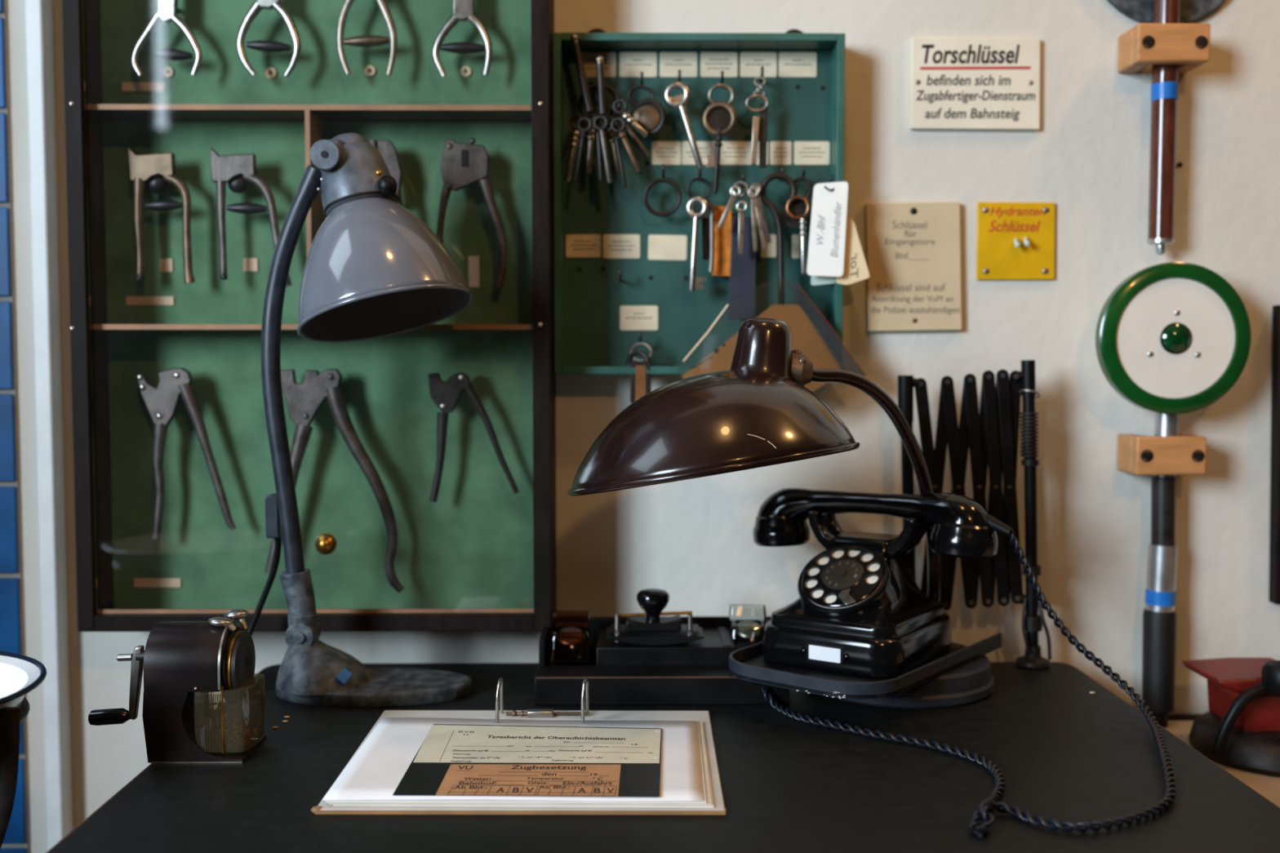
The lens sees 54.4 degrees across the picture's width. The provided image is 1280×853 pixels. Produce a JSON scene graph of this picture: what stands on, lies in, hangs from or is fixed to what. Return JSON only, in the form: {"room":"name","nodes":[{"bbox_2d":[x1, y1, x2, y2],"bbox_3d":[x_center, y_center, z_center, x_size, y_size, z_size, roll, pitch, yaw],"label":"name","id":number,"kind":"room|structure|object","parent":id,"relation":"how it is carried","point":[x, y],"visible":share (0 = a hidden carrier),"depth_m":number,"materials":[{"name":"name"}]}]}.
{"room":"railway station office","nodes":[
{"label":"railway station office","id":0,"kind":"room"},
{"bbox_2d":[6,0,1279,852],"bbox_3d":[0.136,-0.466,1.443,4.900,2.950,0.100,0,3,-1],"label":"wall","id":1,"kind":"structure","parent":0,"point":[690,540],"depth_m":1.42,"materials":[{"name":"paint"}]},
{"bbox_2d":[0,0,26,852],"bbox_3d":[-1.010,-0.452,1.377,0.607,2.910,0.004,0,3,-1],"label":"wall tiles","id":2,"kind":"structure","parent":1,"relation":"attached to","point":[10,625],"depth_m":1.41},
{"bbox_2d":[25,0,73,851],"bbox_3d":[-0.662,-0.462,1.372,0.020,2.950,0.028,0,3,-1],"label":"trim","id":3,"kind":"structure","parent":1,"relation":"attached to","point":[38,13],"depth_m":1.39,"materials":[{"name":"paint"}]},
{"bbox_2d":[62,0,556,631],"bbox_3d":[-0.346,-0.384,1.334,0.502,1.201,0.114,0,3,-1],"label":"display cabinet","id":4,"kind":"object","parent":1,"relation":"attached to","point":[482,556],"visible":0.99,"depth_m":1.38,"materials":[{"name":"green wood"}]},
{"bbox_2d":[128,146,195,283],"bbox_3d":[-0.518,-0.229,1.360,0.069,0.147,0.034,0,3,-1],"label":"pliers","id":5,"kind":"object","parent":4,"relation":"attached to","point":[154,169],"visible":1,"depth_m":1.34,"materials":[{"name":"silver metal"}]},
{"bbox_2d":[130,0,201,75],"bbox_3d":[-0.510,-0.429,1.350,0.076,0.103,0.033,0,3,-1],"label":"pliers","id":6,"kind":"object","parent":4,"relation":"attached to","point":[168,11],"visible":1,"depth_m":1.34,"materials":[{"name":"silver metal"}]},
{"bbox_2d":[136,368,235,538],"bbox_3d":[-0.496,0.029,1.374,0.104,0.188,0.035,0,3,-1],"label":"pliers","id":7,"kind":"object","parent":4,"relation":"attached to","point":[162,402],"visible":1,"depth_m":1.36,"materials":[{"name":"grey metal"}]},
{"bbox_2d":[210,147,292,286],"bbox_3d":[-0.421,-0.227,1.361,0.085,0.150,0.034,0,3,-1],"label":"pliers","id":8,"kind":"object","parent":4,"relation":"attached to","point":[236,170],"visible":0.93,"depth_m":1.35,"materials":[{"name":"grey metal"}]},
{"bbox_2d":[235,0,301,77],"bbox_3d":[-0.400,-0.429,1.351,0.069,0.104,0.033,0,3,-1],"label":"pliers","id":9,"kind":"object","parent":4,"relation":"attached to","point":[268,46],"visible":1,"depth_m":1.34,"materials":[{"name":"silver metal"}]},
{"bbox_2d":[87,109,531,122],"bbox_3d":[-0.352,-0.337,1.341,0.478,0.006,0.064,0,3,-1],"label":"shelf","id":10,"kind":"object","parent":4,"relation":"attached to","point":[93,115],"depth_m":1.34,"materials":[{"name":"brown wood"}]},
{"bbox_2d":[93,329,532,331],"bbox_3d":[-0.352,-0.107,1.354,0.478,0.006,0.064,0,3,-1],"label":"shelf","id":11,"kind":"object","parent":4,"relation":"attached to","point":[94,330],"depth_m":1.35,"materials":[{"name":"brown wood"}]},
{"bbox_2d":[264,368,404,593],"bbox_3d":[-0.337,0.060,1.377,0.153,0.247,0.036,0,3,-1],"label":"pliers","id":12,"kind":"object","parent":4,"relation":"attached to","point":[304,401],"visible":0.91,"depth_m":1.36,"materials":[{"name":"grey metal"}]},
{"bbox_2d":[336,0,397,75],"bbox_3d":[-0.294,-0.436,1.352,0.065,0.114,0.033,0,3,-1],"label":"pliers","id":13,"kind":"object","parent":4,"relation":"attached to","point":[366,41],"visible":1,"depth_m":1.34,"materials":[{"name":"metal"}]},
{"bbox_2d":[368,138,402,205],"bbox_3d":[-0.276,-0.237,1.361,0.049,0.148,0.037,0,3,-1],"label":"pliers","id":14,"kind":"object","parent":4,"relation":"attached to","point":[386,148],"visible":0.16,"depth_m":1.34,"materials":[{"name":"grey metal"}]},
{"bbox_2d":[431,0,492,77],"bbox_3d":[-0.192,-0.430,1.353,0.064,0.104,0.033,0,3,-1],"label":"pliers","id":15,"kind":"object","parent":4,"relation":"attached to","point":[463,10],"visible":1,"depth_m":1.34,"materials":[{"name":"silver metal"}]},
{"bbox_2d":[435,137,506,288],"bbox_3d":[-0.183,-0.232,1.363,0.077,0.161,0.034,0,3,-1],"label":"pliers","id":16,"kind":"object","parent":4,"relation":"attached to","point":[463,165],"visible":0.94,"depth_m":1.35,"materials":[{"name":"grey metal"}]},
{"bbox_2d":[427,372,519,502],"bbox_3d":[-0.182,0.011,1.376,0.099,0.143,0.034,0,3,-1],"label":"pliers","id":17,"kind":"object","parent":4,"relation":"attached to","point":[446,395],"visible":1,"depth_m":1.36,"materials":[{"name":"metal"}]},
{"bbox_2d":[552,28,845,374],"bbox_3d":[0.064,-0.251,1.377,0.316,0.384,0.050,0,3,-1],"label":"upper cabinet","id":18,"kind":"object","parent":1,"relation":"attached to","point":[621,269],"visible":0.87,"depth_m":1.39,"materials":[{"name":"wood"}]},
{"bbox_2d":[570,34,594,112],"bbox_3d":[-0.062,-0.380,1.340,0.025,0.083,0.010,0,3,-1],"label":"rod","id":19,"kind":"object","parent":18,"relation":"attached to","point":[585,91],"visible":1,"depth_m":1.34,"materials":[{"name":"metal"}]},
{"bbox_2d":[573,116,592,182],"bbox_3d":[-0.061,-0.297,1.334,0.020,0.071,0.007,0,3,-1],"label":"key","id":20,"kind":"object","parent":18,"relation":"hanging from","point":[582,135],"visible":1,"depth_m":1.33,"materials":[{"name":"metal"}]},
{"bbox_2d":[570,240,595,249],"bbox_3d":[-0.063,-0.203,1.393,0.028,0.010,0.001,0,3,-1],"label":"print","id":21,"kind":"object","parent":18,"relation":"attached to","point":[575,245],"depth_m":1.39},
{"bbox_2d":[577,83,621,127],"bbox_3d":[-0.044,-0.349,1.358,0.047,0.050,0.010,0,3,-1],"label":"ring","id":22,"kind":"object","parent":18,"relation":"hanging from","point":[611,90],"visible":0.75,"depth_m":1.35,"materials":[{"name":"metal"}]},
{"bbox_2d":[561,112,584,159],"bbox_3d":[-0.075,-0.313,1.353,0.033,0.057,0.006,0,3,-1],"label":"key","id":23,"kind":"object","parent":22,"relation":"hanging from","point":[568,141],"visible":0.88,"depth_m":1.35,"materials":[{"name":"metal"}]},
{"bbox_2d":[564,115,586,182],"bbox_3d":[-0.070,-0.301,1.344,0.024,0.071,0.011,0,3,-1],"label":"key","id":24,"kind":"object","parent":22,"relation":"hanging from","point":[575,140],"visible":1,"depth_m":1.34,"materials":[{"name":"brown metal"}]},
{"bbox_2d":[585,112,599,173],"bbox_3d":[-0.052,-0.308,1.353,0.016,0.065,0.011,2,4,30],"label":"key","id":25,"kind":"object","parent":22,"relation":"hanging from","point":[590,137],"visible":0.75,"depth_m":1.35,"materials":[{"name":"metal"}]},
{"bbox_2d":[591,115,604,181],"bbox_3d":[-0.046,-0.301,1.344,0.017,0.071,0.006,0,3,-1],"label":"key","id":26,"kind":"object","parent":22,"relation":"hanging from","point":[597,135],"visible":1,"depth_m":1.34,"materials":[{"name":"metal"}]},
{"bbox_2d":[595,55,607,115],"bbox_3d":[-0.041,-0.368,1.341,0.012,0.062,0.010,0,3,-1],"label":"rod","id":27,"kind":"object","parent":22,"relation":"attached to","point":[602,110],"visible":1,"depth_m":1.34,"materials":[{"name":"metal"}]},
{"bbox_2d":[592,115,612,183],"bbox_3d":[-0.040,-0.297,1.335,0.021,0.073,0.006,0,3,-1],"label":"key","id":28,"kind":"object","parent":22,"relation":"hanging from","point":[602,130],"visible":1,"depth_m":1.33,"materials":[{"name":"grey metal"}]},
{"bbox_2d":[604,115,620,173],"bbox_3d":[-0.030,-0.307,1.354,0.020,0.062,0.009,0,3,-1],"label":"key","id":29,"kind":"object","parent":22,"relation":"hanging from","point":[609,117],"visible":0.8,"depth_m":1.35,"materials":[{"name":"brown metal"}]},
{"bbox_2d":[607,124,626,188],"bbox_3d":[-0.025,-0.292,1.345,0.021,0.068,0.006,0,3,-1],"label":"key","id":30,"kind":"object","parent":22,"relation":"hanging from","point":[615,139],"visible":1,"depth_m":1.34,"materials":[{"name":"metal"}]},
{"bbox_2d":[610,116,640,173],"bbox_3d":[-0.016,-0.302,1.335,0.033,0.059,0.009,0,3,-1],"label":"key","id":31,"kind":"object","parent":22,"relation":"hanging from","point":[622,135],"visible":1,"depth_m":1.33,"materials":[{"name":"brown metal"}]},
{"bbox_2d":[609,106,649,157],"bbox_3d":[-0.011,-0.320,1.354,0.044,0.056,0.006,0,3,-1],"label":"key","id":32,"kind":"object","parent":22,"relation":"hanging from","point":[628,129],"visible":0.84,"depth_m":1.35,"materials":[{"name":"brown metal"}]},
{"bbox_2d":[612,98,648,137],"bbox_3d":[-0.011,-0.333,1.343,0.039,0.042,0.011,0,3,-1],"label":"key","id":33,"kind":"object","parent":22,"relation":"hanging from","point":[629,120],"visible":1,"depth_m":1.34,"materials":[{"name":"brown metal"}]},
{"bbox_2d":[608,240,635,250],"bbox_3d":[-0.021,-0.202,1.393,0.030,0.010,0.001,0,3,-1],"label":"print","id":34,"kind":"object","parent":18,"relation":"attached to","point":[612,245],"depth_m":1.39},
{"bbox_2d":[625,59,651,65],"bbox_3d":[-0.002,-0.405,1.382,0.029,0.006,0.001,0,3,-1],"label":"print","id":35,"kind":"object","parent":18,"relation":"on","point":[628,62],"depth_m":1.38},
{"bbox_2d":[625,313,652,318],"bbox_3d":[-0.001,-0.124,1.397,0.030,0.006,0.001,0,3,-1],"label":"print","id":36,"kind":"object","parent":18,"relation":"attached to","point":[627,315],"depth_m":1.40},
{"bbox_2d":[626,342,653,403],"bbox_3d":[-0.001,-0.059,1.371,0.030,0.068,0.020,0,3,-1],"label":"key fob","id":37,"kind":"object","parent":18,"relation":"hanging from","point":[640,381],"visible":0.9,"depth_m":1.36,"materials":[{"name":"leather"}]},
{"bbox_2d":[627,85,654,105],"bbox_3d":[0.001,-0.361,1.361,0.029,0.023,0.006,0,3,-1],"label":"ring","id":38,"kind":"object","parent":18,"relation":"hanging from","point":[645,87],"visible":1,"depth_m":1.36,"materials":[{"name":"metal"}]},
{"bbox_2d":[630,97,666,136],"bbox_3d":[0.009,-0.338,1.363,0.041,0.040,0.014,1,3,15],"label":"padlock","id":39,"kind":"object","parent":38,"relation":"hanging from","point":[647,116],"visible":0.83,"depth_m":1.36,"materials":[{"name":"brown metal"}]},
{"bbox_2d":[643,177,681,217],"bbox_3d":[0.025,-0.252,1.368,0.042,0.042,0.009,0,3,-1],"label":"ring","id":40,"kind":"object","parent":18,"relation":"hanging from","point":[668,181],"visible":1,"depth_m":1.37,"materials":[{"name":"metal"}]},
{"bbox_2d":[656,147,676,156],"bbox_3d":[0.029,-0.306,1.388,0.023,0.010,0.001,0,3,-1],"label":"print","id":41,"kind":"object","parent":18,"relation":"attached to","point":[660,152],"depth_m":1.39},
{"bbox_2d":[665,59,691,65],"bbox_3d":[0.043,-0.405,1.383,0.029,0.006,0.001,0,3,-1],"label":"print","id":42,"kind":"object","parent":18,"relation":"on","point":[668,62],"depth_m":1.38},
{"bbox_2d":[663,81,703,169],"bbox_3d":[0.048,-0.328,1.358,0.044,0.095,0.010,0,3,-1],"label":"key","id":43,"kind":"object","parent":18,"relation":"hanging from","point":[679,102],"visible":1,"depth_m":1.35,"materials":[{"name":"silver metal"}]},
{"bbox_2d":[686,177,711,199],"bbox_3d":[0.065,-0.260,1.366,0.026,0.026,0.006,0,3,-1],"label":"ring","id":44,"kind":"object","parent":18,"relation":"hanging from","point":[695,179],"visible":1,"depth_m":1.36,"materials":[{"name":"metal"}]},
{"bbox_2d":[685,195,708,291],"bbox_3d":[0.062,-0.200,1.363,0.026,0.104,0.008,0,3,8],"label":"key","id":45,"kind":"object","parent":44,"relation":"hanging from","point":[693,280],"visible":1,"depth_m":1.36,"materials":[{"name":"silver metal"}]},
{"bbox_2d":[701,217,709,260],"bbox_3d":[0.073,-0.208,1.377,0.009,0.047,0.008,0,3,-1],"label":"key","id":46,"kind":"object","parent":44,"relation":"hanging from","point":[705,220],"visible":1,"depth_m":1.37,"materials":[{"name":"metal"}]},
{"bbox_2d":[706,200,714,271],"bbox_3d":[0.076,-0.209,1.367,0.012,0.078,0.005,0,3,-1],"label":"bar","id":47,"kind":"object","parent":44,"relation":"hanging from","point":[710,206],"visible":1,"depth_m":1.36,"materials":[{"name":"grey metal"}]},
{"bbox_2d":[686,147,711,156],"bbox_3d":[0.066,-0.306,1.388,0.028,0.010,0.001,0,3,-1],"label":"print","id":48,"kind":"object","parent":18,"relation":"attached to","point":[704,152],"depth_m":1.39},
{"bbox_2d":[705,58,732,68],"bbox_3d":[0.088,-0.403,1.383,0.030,0.011,0.001,0,3,-1],"label":"print","id":49,"kind":"object","parent":18,"relation":"on","point":[709,63],"depth_m":1.38},
{"bbox_2d":[702,101,737,194],"bbox_3d":[0.086,-0.304,1.357,0.038,0.100,0.012,0,3,-1],"label":"key","id":50,"kind":"object","parent":18,"relation":"attached to","point":[719,118],"visible":1,"depth_m":1.36,"materials":[{"name":"metal"}]},
{"bbox_2d":[707,83,733,104],"bbox_3d":[0.088,-0.361,1.358,0.028,0.025,0.006,0,3,-1],"label":"ring","id":51,"kind":"object","parent":18,"relation":"hanging from","point":[709,95],"visible":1,"depth_m":1.36,"materials":[{"name":"metal"}]},
{"bbox_2d":[711,205,731,275],"bbox_3d":[0.091,-0.206,1.380,0.022,0.078,0.002,0,3,-1],"label":"tag","id":52,"kind":"object","parent":18,"relation":"hanging from","point":[722,237],"visible":0.77,"depth_m":1.38,"materials":[{"name":"orange leather"}]},
{"bbox_2d":[722,147,748,156],"bbox_3d":[0.107,-0.306,1.389,0.028,0.010,0.001,0,3,-1],"label":"print","id":53,"kind":"object","parent":18,"relation":"attached to","point":[726,152],"depth_m":1.39},
{"bbox_2d":[732,181,748,197],"bbox_3d":[0.110,-0.260,1.362,0.021,0.018,0.005,2,4,33],"label":"ring","id":54,"kind":"object","parent":18,"relation":"hanging from","point":[737,183],"visible":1,"depth_m":1.36,"materials":[{"name":"metal"}]},
{"bbox_2d":[717,185,741,229],"bbox_3d":[0.097,-0.238,1.353,0.026,0.047,0.005,0,3,-1],"label":"key","id":55,"kind":"object","parent":54,"relation":"hanging from","point":[733,197],"visible":1,"depth_m":1.35,"materials":[{"name":"silver metal"}]},
{"bbox_2d":[735,200,747,254],"bbox_3d":[0.111,-0.216,1.354,0.013,0.058,0.005,0,3,-1],"label":"key","id":56,"kind":"object","parent":54,"relation":"hanging from","point":[741,212],"visible":1,"depth_m":1.35,"materials":[{"name":"silver metal"}]},
{"bbox_2d":[728,216,756,319],"bbox_3d":[0.113,-0.175,1.377,0.031,0.114,0.003,0,3,-1],"label":"leather strap","id":57,"kind":"object","parent":54,"relation":"hanging from","point":[742,288],"visible":0.73,"depth_m":1.38,"materials":[{"name":"leather"}]},
{"bbox_2d":[746,186,758,251],"bbox_3d":[0.123,-0.226,1.354,0.013,0.070,0.005,0,3,-1],"label":"key","id":58,"kind":"object","parent":54,"relation":"hanging from","point":[752,197],"visible":1,"depth_m":1.35,"materials":[{"name":"metal"}]},
{"bbox_2d":[749,184,766,249],"bbox_3d":[0.128,-0.228,1.354,0.019,0.070,0.005,0,3,-1],"label":"key","id":59,"kind":"object","parent":54,"relation":"hanging from","point":[757,210],"visible":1,"depth_m":1.35,"materials":[{"name":"metal"}]},
{"bbox_2d":[751,182,771,243],"bbox_3d":[0.132,-0.233,1.354,0.023,0.066,0.005,0,3,-1],"label":"key","id":60,"kind":"object","parent":54,"relation":"hanging from","point":[761,206],"visible":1,"depth_m":1.35,"materials":[{"name":"grey metal"}]},
{"bbox_2d":[745,59,771,65],"bbox_3d":[0.132,-0.405,1.383,0.028,0.006,0.001,0,3,-1],"label":"print","id":61,"kind":"object","parent":18,"relation":"on","point":[748,62],"depth_m":1.38},
{"bbox_2d":[752,76,765,99],"bbox_3d":[0.130,-0.369,1.358,0.012,0.025,0.009,3,4,42],"label":"chain","id":62,"kind":"object","parent":18,"relation":"hanging from","point":[758,90],"visible":1,"depth_m":1.36,"materials":[{"name":"metal"}]},
{"bbox_2d":[745,93,768,112],"bbox_3d":[0.128,-0.352,1.357,0.025,0.019,0.005,0,3,-1],"label":"ring","id":63,"kind":"object","parent":62,"relation":"hanging from","point":[757,95],"visible":1,"depth_m":1.36,"materials":[{"name":"metal"}]},
{"bbox_2d":[751,115,759,164],"bbox_3d":[0.126,-0.312,1.357,0.009,0.052,0.002,0,3,-1],"label":"key","id":64,"kind":"object","parent":63,"relation":"hanging from","point":[755,119],"visible":1,"depth_m":1.35,"materials":[{"name":"silver metal"}]},
{"bbox_2d":[759,103,768,168],"bbox_3d":[0.135,-0.318,1.362,0.010,0.070,0.002,0,3,-1],"label":"key","id":65,"kind":"object","parent":63,"relation":"hanging from","point":[763,114],"visible":1,"depth_m":1.36,"materials":[{"name":"metal"}]},
{"bbox_2d":[681,278,865,393],"bbox_3d":[0.143,-0.093,1.347,0.204,0.139,0.006,0,3,-1],"label":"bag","id":66,"kind":"object","parent":18,"relation":"hanging from","point":[806,338],"visible":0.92,"depth_m":1.35,"materials":[{"name":"leather"}]},
{"bbox_2d":[760,172,797,304],"bbox_3d":[0.151,-0.194,1.363,0.042,0.168,0.007,0,3,-1],"label":"hook","id":67,"kind":"object","parent":18,"relation":"hanging from","point":[785,177],"visible":0.98,"depth_m":1.36,"materials":[{"name":"metal"}]},
{"bbox_2d":[780,195,810,274],"bbox_3d":[0.171,-0.210,1.363,0.032,0.086,0.016,0,3,-1],"label":"key","id":68,"kind":"object","parent":67,"relation":"attached to","point":[797,215],"visible":1,"depth_m":1.36,"materials":[{"name":"silver metal"}]},
{"bbox_2d":[773,147,787,156],"bbox_3d":[0.157,-0.306,1.389,0.017,0.010,0.001,0,3,-1],"label":"print","id":69,"kind":"object","parent":18,"relation":"attached to","point":[777,152],"depth_m":1.39},
{"bbox_2d":[784,59,810,65],"bbox_3d":[0.175,-0.405,1.384,0.029,0.006,0.001,0,3,-1],"label":"print","id":70,"kind":"object","parent":18,"relation":"on","point":[787,62],"depth_m":1.38},
{"bbox_2d":[789,176,813,201],"bbox_3d":[0.177,-0.260,1.365,0.027,0.027,0.006,2,3,27],"label":"ring","id":71,"kind":"object","parent":18,"relation":"hanging from","point":[804,179],"visible":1,"depth_m":1.36,"materials":[{"name":"metal"}]},
{"bbox_2d":[806,181,848,276],"bbox_3d":[0.203,-0.215,1.355,0.044,0.104,0.026,0,3,-1],"label":"tag","id":72,"kind":"object","parent":71,"relation":"hanging from","point":[826,248],"visible":1,"depth_m":1.35,"materials":[{"name":"white plastic"}]},
{"bbox_2d":[799,147,824,156],"bbox_3d":[0.192,-0.306,1.389,0.028,0.010,0.001,0,3,-1],"label":"print","id":73,"kind":"object","parent":18,"relation":"attached to","point":[803,152],"depth_m":1.39},
{"bbox_2d":[810,275,835,285],"bbox_3d":[0.202,-0.192,1.362,0.029,0.074,0.002,0,3,-1],"label":"tag","id":74,"kind":"object","parent":18,"relation":"hanging from","point":[815,280],"visible":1,"depth_m":1.36,"materials":[{"name":"paper"}]},
{"bbox_2d":[835,217,869,284],"bbox_3d":[0.232,-0.191,1.357,0.037,0.072,0.002,0,3,-1],"label":"tag","id":75,"kind":"object","parent":18,"relation":"hanging from","point":[855,266],"visible":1,"depth_m":1.36,"materials":[{"name":"beige paper"}]},
{"bbox_2d":[865,201,961,331],"bbox_3d":[0.309,-0.180,1.404,0.110,0.145,0.011,0,3,-1],"label":"wall sign","id":76,"kind":"object","parent":1,"relation":"attached to","point":[913,249],"visible":1,"depth_m":1.40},
{"bbox_2d":[910,37,1039,130],"bbox_3d":[0.376,-0.384,1.395,0.145,0.101,0.008,0,3,-1],"label":"wall sign","id":77,"kind":"object","parent":1,"relation":"attached to","point":[957,83],"visible":1,"depth_m":1.39,"materials":[{"name":"white"}]},
{"bbox_2d":[976,201,1054,279],"bbox_3d":[0.425,-0.209,1.398,0.088,0.087,0.021,0,3,-1],"label":"wall sign","id":78,"kind":"object","parent":1,"relation":"attached to","point":[1015,241],"visible":1,"depth_m":1.41,"materials":[{"name":"yellow plastic"}]},
{"bbox_2d":[1116,433,1206,475],"bbox_3d":[0.584,0.031,1.394,0.077,0.042,0.059,0,3,-1],"label":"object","id":79,"kind":"object","parent":1,"relation":"attached to","point":[1182,454],"visible":1,"depth_m":1.37,"materials":[{"name":"brown wood"}]},
{"bbox_2d":[1117,22,1210,73],"bbox_3d":[0.576,-0.416,1.370,0.079,0.041,0.059,0,3,-1],"label":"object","id":80,"kind":"object","parent":1,"relation":"attached to","point":[1187,46],"visible":0.96,"depth_m":1.34,"materials":[{"name":"brown wood"}]},
{"bbox_2d":[1106,0,1225,254],"bbox_3d":[0.589,-0.409,1.380,0.180,0.436,0.039,0,3,-1],"label":"staff","id":81,"kind":"object","parent":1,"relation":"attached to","point":[1165,84],"visible":0.95,"depth_m":1.37,"materials":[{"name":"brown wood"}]},
{"bbox_2d":[1175,161,1182,167],"bbox_3d":[0.604,-0.293,1.397,0.006,0.006,0.022,1,3,11],"label":"nail","id":82,"kind":"object","parent":1,"relation":"attached to","point":[1180,164],"visible":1,"depth_m":1.39,"materials":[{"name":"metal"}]},
{"bbox_2d":[1268,304,1279,604],"bbox_3d":[0.773,0.034,1.415,0.110,0.343,0.018,0,3,-1],"label":"frame","id":83,"kind":"object","parent":1,"relation":"attached to","point":[1274,526],"visible":1,"depth_m":1.41,"materials":[{"name":"brown wood"}]},
{"bbox_3d":[0.158,1.156,-0.772,4.700,0.050,4.500,0,3,-1],"label":"floor","id":84,"kind":"structure","parent":0,"visible":0},
{"bbox_2d":[0,697,30,848],"bbox_3d":[-0.585,0.621,0.962,0.248,0.825,0.234,0,3,-1],"label":"stand","id":85,"kind":"object","parent":84,"relation":"on","point":[11,717],"visible":0.88,"depth_m":0.93,"materials":[{"name":"metal"}]},
{"bbox_2d":[0,651,46,709],"bbox_3d":[-0.591,0.231,0.941,0.260,0.067,0.260,0,3,-1],"label":"basin","id":86,"kind":"object","parent":85,"relation":"on","point":[20,674],"visible":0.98,"depth_m":1.02,"materials":[{"name":"white ceramic"}]},
{"bbox_2d":[46,662,1279,852],"bbox_3d":[0.037,0.659,1.010,0.894,0.750,0.804,0,3,-1],"label":"table","id":87,"kind":"object","parent":84,"relation":"on","point":[1063,751],"visible":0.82,"depth_m":0.97,"materials":[{"name":"black wood"}]},
{"bbox_2d":[88,608,266,764],"bbox_3d":[-0.399,0.220,1.072,0.140,0.121,0.071,0,3,-1],"label":"pencil sharpener","id":88,"kind":"object","parent":87,"relation":"on","point":[184,664],"visible":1,"depth_m":1.04,"materials":[{"name":"metal"}]},
{"bbox_2d":[246,133,474,707],"bbox_3d":[-0.293,-0.007,1.218,0.259,0.561,0.169,0,3,-1],"label":"desk lamp","id":89,"kind":"object","parent":87,"relation":"on","point":[373,268],"visible":0.98,"depth_m":1.22,"materials":[{"name":"silver metal"}]},
{"bbox_2d":[265,493,281,538],"bbox_3d":[-0.372,0.091,1.266,0.014,0.045,0.016,0,3,-1],"label":"switch","id":90,"kind":"object","parent":89,"relation":"attached to","point":[273,531],"depth_m":1.26,"materials":[{"name":"grey plastic"}]},
{"bbox_2d":[377,175,397,196],"bbox_3d":[-0.244,-0.233,1.203,0.019,0.020,0.019,0,3,-1],"label":"switch","id":91,"kind":"object","parent":89,"relation":"attached to","point":[387,184],"depth_m":1.20,"materials":[{"name":"black plastic"}]},
{"bbox_2d":[311,677,726,814],"bbox_3d":[-0.090,0.259,1.053,0.314,0.044,0.269,0,3,-1],"label":"clipboard","id":92,"kind":"object","parent":87,"relation":"on","point":[531,762],"visible":1,"depth_m":1.02,"materials":[{"name":"white paper"}]},
{"bbox_2d":[534,616,789,705],"bbox_3d":[0.021,0.240,1.291,0.250,0.056,0.154,0,3,-1],"label":"inkstand","id":93,"kind":"object","parent":87,"relation":"on","point":[695,673],"visible":0.61,"depth_m":1.23,"materials":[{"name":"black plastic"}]},
{"bbox_2d":[550,610,591,666],"bbox_3d":[-0.072,0.226,1.294,0.041,0.064,0.044,0,3,-1],"label":"inkwell","id":94,"kind":"object","parent":93,"relation":"on","point":[571,635],"visible":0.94,"depth_m":1.27,"materials":[{"name":"orange glass"}]},
{"bbox_2d":[605,588,704,645],"bbox_3d":[0.015,0.195,1.286,0.100,0.054,0.044,0,3,-1],"label":"rocker blotter","id":95,"kind":"object","parent":93,"relation":"on","point":[651,630],"visible":1,"depth_m":1.27,"materials":[{"name":"black plastic"}]},
{"bbox_2d":[728,604,766,648],"bbox_3d":[0.115,0.225,1.325,0.041,0.064,0.044,0,3,-1],"label":"inkwell","id":96,"kind":"object","parent":93,"relation":"on","point":[746,628],"visible":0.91,"depth_m":1.32,"materials":[{"name":"clear glass"}]},
{"bbox_2d":[567,317,994,708],"bbox_3d":[0.142,0.085,1.213,0.478,0.375,0.265,-3,4,-44],"label":"desk lamp","id":97,"kind":"object","parent":87,"relation":"on","point":[757,412],"visible":0.8,"depth_m":1.06,"materials":[{"name":"brown metal"}]},
{"bbox_2d":[728,632,1001,699],"bbox_3d":[0.226,0.230,1.266,0.178,0.016,0.288,2,4,38],"label":"tray","id":98,"kind":"object","parent":87,"relation":"on","point":[748,664],"visible":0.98,"depth_m":1.18,"materials":[{"name":"black plastic"}]},
{"bbox_2d":[752,488,1175,838],"bbox_3d":[0.294,0.175,1.125,0.349,0.205,0.504,0,3,-1],"label":"telephone","id":99,"kind":"object","parent":87,"relation":"on","point":[860,609],"visible":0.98,"depth_m":1.22,"materials":[{"name":"black plastic"}]},
{"bbox_2d":[897,360,1051,669],"bbox_3d":[0.367,0.096,1.364,0.172,0.337,0.038,0,3,-1],"label":"scissor arm","id":100,"kind":"object","parent":87,"relation":"on","point":[991,437],"visible":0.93,"depth_m":1.36,"materials":[{"name":"black paint"}]},
{"bbox_2d":[1164,714,1279,807],"bbox_3d":[0.993,0.688,1.153,1.000,0.678,0.618,0,3,-1],"label":"bench","id":101,"kind":"object","parent":84,"relation":"on","point":[1180,725],"visible":0.02,"depth_m":1.25,"materials":[{"name":"wood"}]},
{"bbox_2d":[1095,262,1251,728],"bbox_3d":[0.583,0.081,1.387,0.166,0.522,0.062,0,3,-1],"label":"staff","id":102,"kind":"object","parent":101,"relation":"on","point":[1172,339],"visible":0.98,"depth_m":1.36,"materials":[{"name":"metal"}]},
{"bbox_2d":[1182,657,1279,777],"bbox_3d":[0.666,0.290,1.309,0.178,0.110,0.170,0,3,-1],"label":"apparatus","id":103,"kind":"object","parent":101,"relation":"on","point":[1240,730],"visible":0.99,"depth_m":1.27,"materials":[{"name":"metal"}]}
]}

